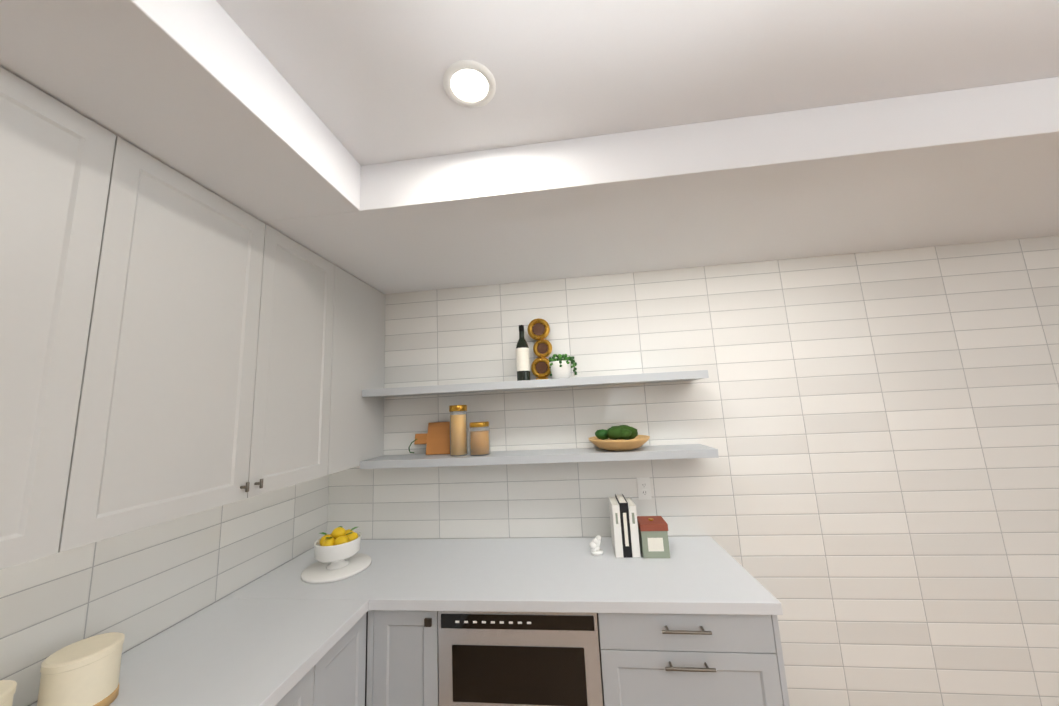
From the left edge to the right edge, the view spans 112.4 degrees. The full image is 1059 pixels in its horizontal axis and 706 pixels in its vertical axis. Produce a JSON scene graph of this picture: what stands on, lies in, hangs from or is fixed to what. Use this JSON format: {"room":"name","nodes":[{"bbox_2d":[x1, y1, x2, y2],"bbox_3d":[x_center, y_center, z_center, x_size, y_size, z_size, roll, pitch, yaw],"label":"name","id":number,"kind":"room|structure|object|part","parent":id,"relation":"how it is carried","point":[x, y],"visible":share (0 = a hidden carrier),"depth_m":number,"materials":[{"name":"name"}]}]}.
{"room":"kitchen","nodes":[
{"label":"kitchen","id":0,"kind":"room"},
{"bbox_2d":[0,475,328,705],"bbox_3d":[-1.741,0.171,-1.739,0.120,2.600,7.980,-4,-9,6],"label":"wall","id":1,"kind":"structure","parent":0,"point":[138,587],"depth_m":1.23,"materials":[{"name":"tile"}]},
{"bbox_2d":[0,66,127,569],"bbox_3d":[-1.293,-0.128,0.421,0.349,1.023,0.935,-4,-9,6],"label":"upper cabinet","id":2,"kind":"object","parent":1,"relation":"attached to","point":[62,172],"depth_m":0.79,"materials":[{"name":"paint"}]},
{"bbox_2d":[76,142,339,547],"bbox_3d":[-1.190,0.002,1.316,0.349,1.023,0.886,-4,-9,6],"label":"upper cabinet","id":3,"kind":"object","parent":1,"relation":"attached to","point":[174,344],"depth_m":1.12,"materials":[{"name":"paint"}]},
{"bbox_2d":[332,268,385,472],"bbox_3d":[-1.111,0.101,1.998,0.349,1.023,0.502,-4,-9,6],"label":"upper cabinet","id":4,"kind":"object","parent":1,"relation":"attached to","point":[360,331],"depth_m":1.95,"materials":[{"name":"paint"}]},
{"bbox_2d":[0,0,1058,293],"bbox_3d":[0.691,-1.181,-1.823,4.900,0.190,7.980,-4,-9,6],"label":"ceiling","id":5,"kind":"structure","parent":0,"point":[204,94],"depth_m":1.27,"materials":[{"name":"paint"}]},
{"bbox_2d":[216,0,1058,165],"bbox_3d":[0.684,-1.325,-1.802,5.140,0.100,8.220,-4,-9,6],"label":"ceiling","id":6,"kind":"structure","parent":0,"point":[363,79],"depth_m":1.01,"materials":[{"name":"paint"}]},
{"bbox_2d":[443,60,495,107],"bbox_3d":[-0.178,-0.797,1.058,0.156,0.006,0.156,-4,-9,6],"label":"recessed light","id":7,"kind":"object","parent":6,"relation":"in","point":[469,82],"visible":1,"depth_m":1.05,"materials":[{"name":"white plastic"}]},
{"bbox_2d":[327,236,1058,705],"bbox_3d":[1.209,0.586,1.979,5.140,2.600,0.120,-4,-9,6],"label":"wall","id":8,"kind":"structure","parent":0,"point":[867,498],"depth_m":1.92,"materials":[{"name":"tile"}]},
{"bbox_2d":[362,370,708,396],"bbox_3d":[-0.004,0.181,1.989,1.836,0.040,0.248,-4,-9,6],"label":"shelf","id":9,"kind":"object","parent":8,"relation":"attached to","point":[557,383],"visible":1,"depth_m":1.88,"materials":[{"name":"paint"}]},
{"bbox_2d":[516,325,529,380],"bbox_3d":[-0.040,0.002,2.020,0.076,0.325,0.075,-4,-9,6],"label":"wine bottle","id":10,"kind":"object","parent":9,"relation":"on","point":[522,360],"visible":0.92,"depth_m":1.99,"materials":[{"name":"black glass"}]},
{"bbox_2d":[527,318,551,379],"bbox_3d":[0.064,-0.021,2.077,0.142,0.377,0.060,-4,-9,6],"label":"sculpture","id":11,"kind":"object","parent":9,"relation":"on","point":[538,329],"visible":0.94,"depth_m":2.07,"materials":[{"name":"gold metal"}]},
{"bbox_2d":[549,354,576,378],"bbox_3d":[0.183,0.072,1.928,0.152,0.139,0.163,-4,-9,6],"label":"plant pot","id":12,"kind":"object","parent":9,"relation":"on","point":[560,366],"visible":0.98,"depth_m":1.89,"materials":[{"name":"white ceramic"}]},
{"bbox_2d":[360,444,718,468],"bbox_3d":[0.015,0.562,1.931,1.836,0.040,0.248,-4,-9,6],"label":"shelf","id":13,"kind":"object","parent":8,"relation":"attached to","point":[681,451],"visible":1,"depth_m":1.83,"materials":[{"name":"paint"}]},
{"bbox_2d":[408,422,449,454],"bbox_3d":[-0.577,0.501,2.077,0.253,0.183,0.073,-4,-9,6],"label":"cutting board","id":14,"kind":"object","parent":13,"relation":"on","point":[436,438],"visible":0.85,"depth_m":2.07,"materials":[{"name":"brown wood"}]},
{"bbox_2d":[449,405,467,456],"bbox_3d":[-0.396,0.429,1.979,0.100,0.274,0.100,-4,-9,6],"label":"pasta jar","id":15,"kind":"object","parent":13,"relation":"on","point":[458,437],"visible":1,"depth_m":1.95,"materials":[{"name":"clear glass"}]},
{"bbox_2d":[469,421,489,455],"bbox_3d":[-0.274,0.468,1.949,0.112,0.176,0.112,-4,-9,6],"label":"jar","id":16,"kind":"object","parent":13,"relation":"on","point":[479,442],"visible":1,"depth_m":1.91,"materials":[{"name":"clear glass"}]},
{"bbox_2d":[588,425,649,450],"bbox_3d":[0.475,0.449,1.891,0.320,0.124,0.320,-4,-9,6],"label":"moss bowl","id":17,"kind":"object","parent":13,"relation":"on","point":[624,437],"visible":1,"depth_m":1.80,"materials":[{"name":"brown wood"}]},
{"bbox_2d":[637,478,651,499],"bbox_3d":[0.632,0.748,1.956,0.070,0.114,0.010,-4,-9,6],"label":"electrical outlet plate","id":18,"kind":"object","parent":8,"relation":"attached to","point":[644,488],"visible":1,"depth_m":1.95,"materials":[{"name":"white plastic"}]},
{"bbox_3d":[0.815,1.322,-2.201,5.140,0.060,8.220,-4,-9,6],"label":"floor","id":19,"kind":"structure","parent":0,"visible":0},
{"bbox_2d":[275,666,314,705],"bbox_3d":[-1.007,1.400,0.850,0.629,0.872,0.516,-4,-9,6],"label":"base cabinet","id":20,"kind":"object","parent":19,"relation":"on","point":[303,693],"depth_m":1.08,"materials":[{"name":"paint"}]},
{"bbox_2d":[30,539,429,705],"bbox_3d":[-1.021,0.945,0.911,0.648,0.040,2.379,-4,-9,6],"label":"countertop","id":21,"kind":"structure","parent":20,"relation":"on","point":[273,637],"depth_m":1.20,"materials":[{"name":"stone"}]},
{"bbox_2d":[0,680,16,705],"bbox_3d":[-1.237,0.836,0.760,0.144,0.150,0.144,-4,-9,6],"label":"canister","id":22,"kind":"object","parent":21,"relation":"on","point":[7,689],"visible":1,"depth_m":0.81,"materials":[{"name":"beige ceramic"}]},
{"bbox_2d":[37,632,124,705],"bbox_3d":[-1.186,0.862,0.939,0.140,0.148,0.140,-4,-9,6],"label":"canister","id":23,"kind":"object","parent":21,"relation":"on","point":[85,672],"visible":1,"depth_m":0.91,"materials":[{"name":"beige ceramic"}]},
{"bbox_2d":[301,526,371,583],"bbox_3d":[-0.931,0.948,1.726,0.300,0.187,0.300,-4,-9,6],"label":"pedestal bowl","id":24,"kind":"object","parent":21,"relation":"on","point":[338,557],"visible":1,"depth_m":1.67,"materials":[{"name":"white ceramic"}]},
{"bbox_2d":[315,610,374,705],"bbox_3d":[-0.945,1.458,1.259,0.657,0.872,0.318,-4,-9,6],"label":"base cabinet","id":25,"kind":"object","parent":19,"relation":"on","point":[345,675],"depth_m":1.31,"materials":[{"name":"paint"}]},
{"bbox_2d":[375,610,438,705],"bbox_3d":[-0.449,1.494,1.655,0.290,0.872,0.628,-4,-9,6],"label":"base cabinet","id":26,"kind":"object","parent":19,"relation":"on","point":[380,657],"depth_m":1.38,"materials":[{"name":"paint"}]},
{"bbox_2d":[438,611,606,705],"bbox_3d":[0.003,1.463,1.602,0.622,0.872,0.638,-4,-9,6],"label":"oven","id":27,"kind":"object","parent":19,"relation":"on","point":[486,658],"depth_m":1.33,"materials":[{"name":"metal"}]},
{"bbox_3d":[-0.043,1.194,1.337,0.614,0.412,0.030,-4,-9,6],"label":"microwave drawer","id":28,"kind":"part","parent":27,"relation":"part of","materials":[{"name":"silver metal"}]},
{"bbox_2d":[603,613,789,705],"bbox_3d":[0.625,1.423,1.541,0.632,0.872,0.628,-4,-9,6],"label":"base cabinet","id":29,"kind":"object","parent":19,"relation":"on","point":[653,659],"depth_m":1.27,"materials":[{"name":"paint"}]},
{"bbox_2d":[370,536,782,614],"bbox_3d":[0.168,0.997,1.646,1.528,0.040,0.650,-4,-9,6],"label":"countertop","id":30,"kind":"structure","parent":29,"relation":"on","point":[562,575],"depth_m":1.48,"materials":[{"name":"stone"}]},
{"bbox_2d":[589,535,602,555],"bbox_3d":[0.328,0.942,1.750,0.066,0.083,0.071,-4,-9,6],"label":"figurine","id":31,"kind":"object","parent":30,"relation":"on","point":[595,544],"visible":1,"depth_m":1.73,"materials":[{"name":"white ceramic"}]},
{"bbox_2d":[608,494,640,557],"bbox_3d":[0.471,0.857,1.778,0.113,0.245,0.176,-4,-9,6],"label":"books","id":32,"kind":"object","parent":30,"relation":"on","point":[624,527],"visible":1,"depth_m":1.70,"materials":[{"name":"paper"}]},
{"bbox_2d":[637,516,669,557],"bbox_3d":[0.596,0.887,1.722,0.126,0.156,0.126,-4,-9,6],"label":"box","id":33,"kind":"object","parent":30,"relation":"on","point":[653,536],"visible":0.92,"depth_m":1.67,"materials":[{"name":"cardboard"}]}
]}

